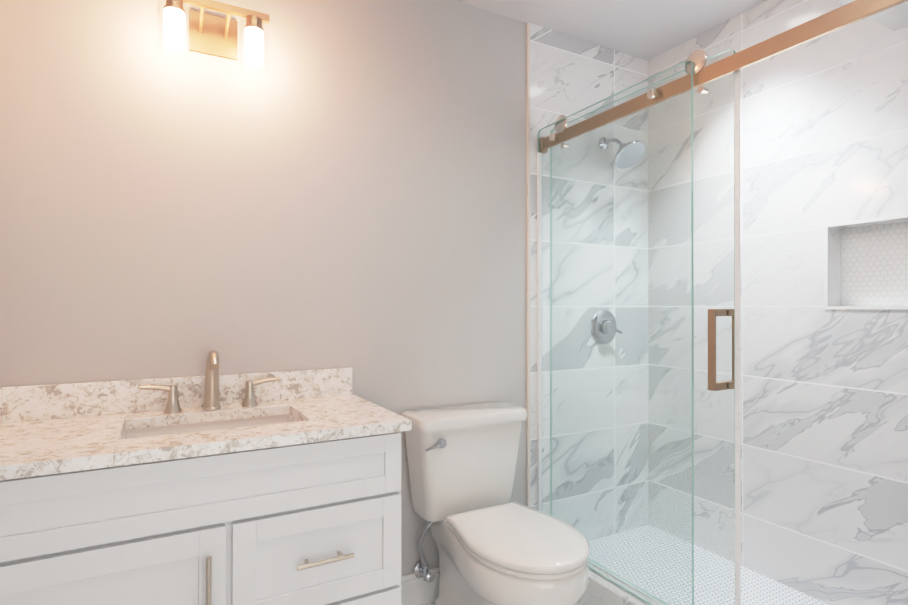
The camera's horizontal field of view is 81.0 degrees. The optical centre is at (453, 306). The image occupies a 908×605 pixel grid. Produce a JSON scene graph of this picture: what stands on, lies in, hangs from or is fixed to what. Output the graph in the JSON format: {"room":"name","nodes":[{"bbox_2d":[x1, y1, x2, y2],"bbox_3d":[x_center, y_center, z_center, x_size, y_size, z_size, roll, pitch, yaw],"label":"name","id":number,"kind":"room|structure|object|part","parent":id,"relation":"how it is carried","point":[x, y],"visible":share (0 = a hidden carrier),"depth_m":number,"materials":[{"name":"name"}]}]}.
{"room":"bathroom","nodes":[
{"label":"bathroom","id":0,"kind":"room"},
{"bbox_2d":[0,0,525,575],"bbox_3d":[-0.166,-0.039,2.184,2.840,2.480,0.100,0,0,-29],"label":"wall","id":1,"kind":"structure","parent":0,"point":[340,184],"depth_m":1.88,"materials":[{"name":"grey paint"}]},
{"bbox_2d":[157,0,269,77],"bbox_3d":[-0.769,-0.867,1.710,0.325,0.197,0.149,0,0,-29],"label":"sconce","id":2,"kind":"object","parent":1,"relation":"attached to","point":[213,35],"visible":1,"depth_m":1.72,"materials":[{"name":"gold metal"}]},
{"bbox_3d":[-0.857,-0.846,1.631,0.060,0.120,0.060,0,0,-29],"label":"bulb","id":3,"kind":"part","parent":2,"relation":"part of","materials":[{"name":"white glass"}]},
{"bbox_3d":[-0.857,-0.844,1.631,0.094,0.150,0.094,0,0,-29],"label":"lamp shade","id":4,"kind":"part","parent":2,"relation":"part of","materials":[{"name":"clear glass"}]},
{"bbox_3d":[-0.654,-0.844,1.742,0.094,0.150,0.094,0,0,-29],"label":"lamp shade","id":5,"kind":"part","parent":2,"relation":"part of","materials":[{"name":"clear glass"}]},
{"bbox_3d":[-0.654,-0.846,1.742,0.060,0.120,0.060,0,0,-29],"label":"bulb","id":6,"kind":"part","parent":2,"relation":"part of","materials":[{"name":"white glass"}]},
{"bbox_2d":[401,566,439,604],"bbox_3d":[-0.028,1.133,2.192,0.814,0.135,0.014,0,0,-29],"label":"baseboard","id":7,"kind":"structure","parent":1,"relation":"attached to","point":[415,590],"depth_m":2.12,"materials":[{"name":"white"}]},
{"bbox_2d":[526,22,530,507],"bbox_3d":[0.335,-0.039,2.397,0.016,2.480,0.012,0,0,-29],"label":"trim","id":8,"kind":"structure","parent":1,"relation":"attached to","point":[528,394],"depth_m":2.39,"materials":[{"name":"beige"}]},
{"bbox_2d":[530,23,648,540],"bbox_3d":[0.675,-0.038,2.585,0.760,2.480,0.010,0,0,-29],"label":"wall tile","id":9,"kind":"structure","parent":1,"relation":"attached to","point":[569,75],"depth_m":2.56,"materials":[{"name":"tile"}]},
{"bbox_2d":[591,310,621,343],"bbox_3d":[0.747,0.102,2.588,0.170,0.170,0.052,0,0,-29],"label":"shower valve","id":10,"kind":"object","parent":9,"relation":"attached to","point":[599,314],"depth_m":2.58,"materials":[{"name":"silver metal"}]},
{"bbox_2d":[599,137,644,168],"bbox_3d":[0.789,-0.740,2.514,0.154,0.180,0.228,0,0,-29],"label":"shower head","id":11,"kind":"object","parent":9,"relation":"attached to","point":[622,162],"depth_m":2.47},
{"bbox_2d":[456,0,766,59],"bbox_3d":[0.534,-1.333,0.918,2.840,0.100,3.000,0,0,-29],"label":"ceiling","id":12,"kind":"structure","parent":0,"point":[646,29],"depth_m":2.36,"materials":[{"name":"white paint"}]},
{"bbox_2d":[836,0,907,30],"bbox_3d":[1.307,-1.117,1.453,0.770,0.330,0.470,0,0,-29],"label":"shower wall tile","id":13,"kind":"structure","parent":12,"relation":"attached to","point":[894,18],"depth_m":1.75,"materials":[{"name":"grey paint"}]},
{"bbox_3d":[0.535,1.247,0.910,2.840,0.100,3.000,0,0,-29],"label":"floor","id":14,"kind":"structure","parent":0,"visible":0},
{"bbox_2d":[0,350,411,604],"bbox_3d":[-0.704,0.668,1.508,1.043,1.061,0.553,0,0,-29],"label":"bathroom vanity","id":15,"kind":"object","parent":14,"relation":"on","point":[212,486],"visible":1,"depth_m":1.36,"materials":[{"name":"painted wood"},{"name":"quartz"},{"name":"brushed nickel"}]},
{"bbox_2d":[138,350,279,413],"bbox_3d":[-0.753,0.234,1.668,0.411,0.191,0.138,0,0,-29],"label":"faucet","id":16,"kind":"object","parent":15,"relation":"on","point":[249,405],"depth_m":1.68,"materials":[{"name":"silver metal"}]},
{"bbox_2d":[122,414,298,438],"bbox_3d":[-0.684,0.443,1.537,0.524,0.168,0.324,0,0,-29],"label":"sink","id":17,"kind":"object","parent":15,"relation":"in","point":[149,429],"depth_m":1.65,"materials":[{"name":"white ceramic"}]},
{"bbox_3d":[-0.436,0.776,1.361,0.363,0.356,0.036,0,0,-29],"label":"handle","id":18,"kind":"part","parent":15,"relation":"part of","materials":[{"name":"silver metal"}]},
{"bbox_2d":[401,402,589,604],"bbox_3d":[0.167,0.805,1.877,0.478,0.790,0.729,0,0,-29],"label":"toilet","id":19,"kind":"object","parent":14,"relation":"on","point":[495,546],"visible":1,"depth_m":1.94,"materials":[{"name":"white ceramic"}]},
{"bbox_3d":[-0.067,0.502,1.925,0.088,0.038,0.027,0,0,-29],"label":"handle","id":20,"kind":"part","parent":19,"relation":"part of","materials":[{"name":"silver metal"}]},
{"bbox_3d":[0.041,0.630,2.107,0.455,0.356,0.200,0,0,-29],"label":"tank","id":21,"kind":"part","parent":19,"relation":"part of","materials":[{"name":"white ceramic"}]},
{"bbox_3d":[0.044,0.431,2.101,0.478,0.042,0.220,0,0,-29],"label":"lid","id":22,"kind":"part","parent":19,"relation":"part of","materials":[{"name":"white ceramic"}]},
{"bbox_3d":[0.220,0.772,1.782,0.388,0.048,0.513,0,0,-29],"label":"seat","id":23,"kind":"part","parent":19,"relation":"part of","materials":[{"name":"white plastic"}]},
{"bbox_2d":[577,557,671,604],"bbox_3d":[0.766,1.124,1.753,0.120,0.150,1.530,0,0,-29],"label":"sill","id":24,"kind":"structure","parent":14,"relation":"on","point":[601,590],"depth_m":2.01,"materials":[{"name":"stone"}]},
{"bbox_2d":[537,0,907,604],"bbox_3d":[0.788,0.111,1.768,0.128,1.877,1.530,0,0,-29],"label":"shower enclosure","id":25,"kind":"object","parent":24,"relation":"on","point":[698,73],"visible":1,"depth_m":1.86,"materials":[{"name":"glass"},{"name":"copper"}]},
{"bbox_3d":[0.578,0.123,2.067,0.010,1.845,0.798,0,0,-29],"label":"panel","id":26,"kind":"part","parent":25,"relation":"part of","materials":[{"name":"clear glass"}]},
{"bbox_3d":[0.651,0.122,2.017,0.010,1.834,0.880,0,0,-29],"label":"panel","id":27,"kind":"part","parent":25,"relation":"part of","materials":[{"name":"clear glass"}]},
{"bbox_3d":[0.845,0.134,1.665,0.128,0.250,0.024,0,0,-29],"label":"handle","id":28,"kind":"part","parent":25,"relation":"part of","materials":[{"name":"brown metal"}]},
{"bbox_2d":[588,525,828,604],"bbox_3d":[1.099,1.165,1.936,0.640,0.070,1.530,0,0,-29],"label":"shower floor","id":29,"kind":"structure","parent":14,"relation":"on","point":[758,588],"depth_m":2.25,"materials":[{"name":"white tile"}]},
{"bbox_3d":[1.734,-0.041,1.576,0.100,2.480,3.000,0,0,-29],"label":"wall","id":30,"kind":"structure","parent":0,"visible":0},
{"bbox_2d":[648,0,907,604],"bbox_3d":[1.384,-0.040,2.097,0.010,2.480,1.530,0,0,-29],"label":"wall tile","id":31,"kind":"structure","parent":30,"relation":"attached to","point":[823,391],"depth_m":2.14,"materials":[{"name":"tile"}]},
{"bbox_2d":[824,214,907,309],"bbox_3d":[1.610,-0.151,1.777,0.103,0.324,0.634,0,0,-29],"label":"shower niche","id":32,"kind":"object","parent":30,"relation":"in","point":[865,263],"depth_m":1.98,"materials":[{"name":"tile"}]}
]}

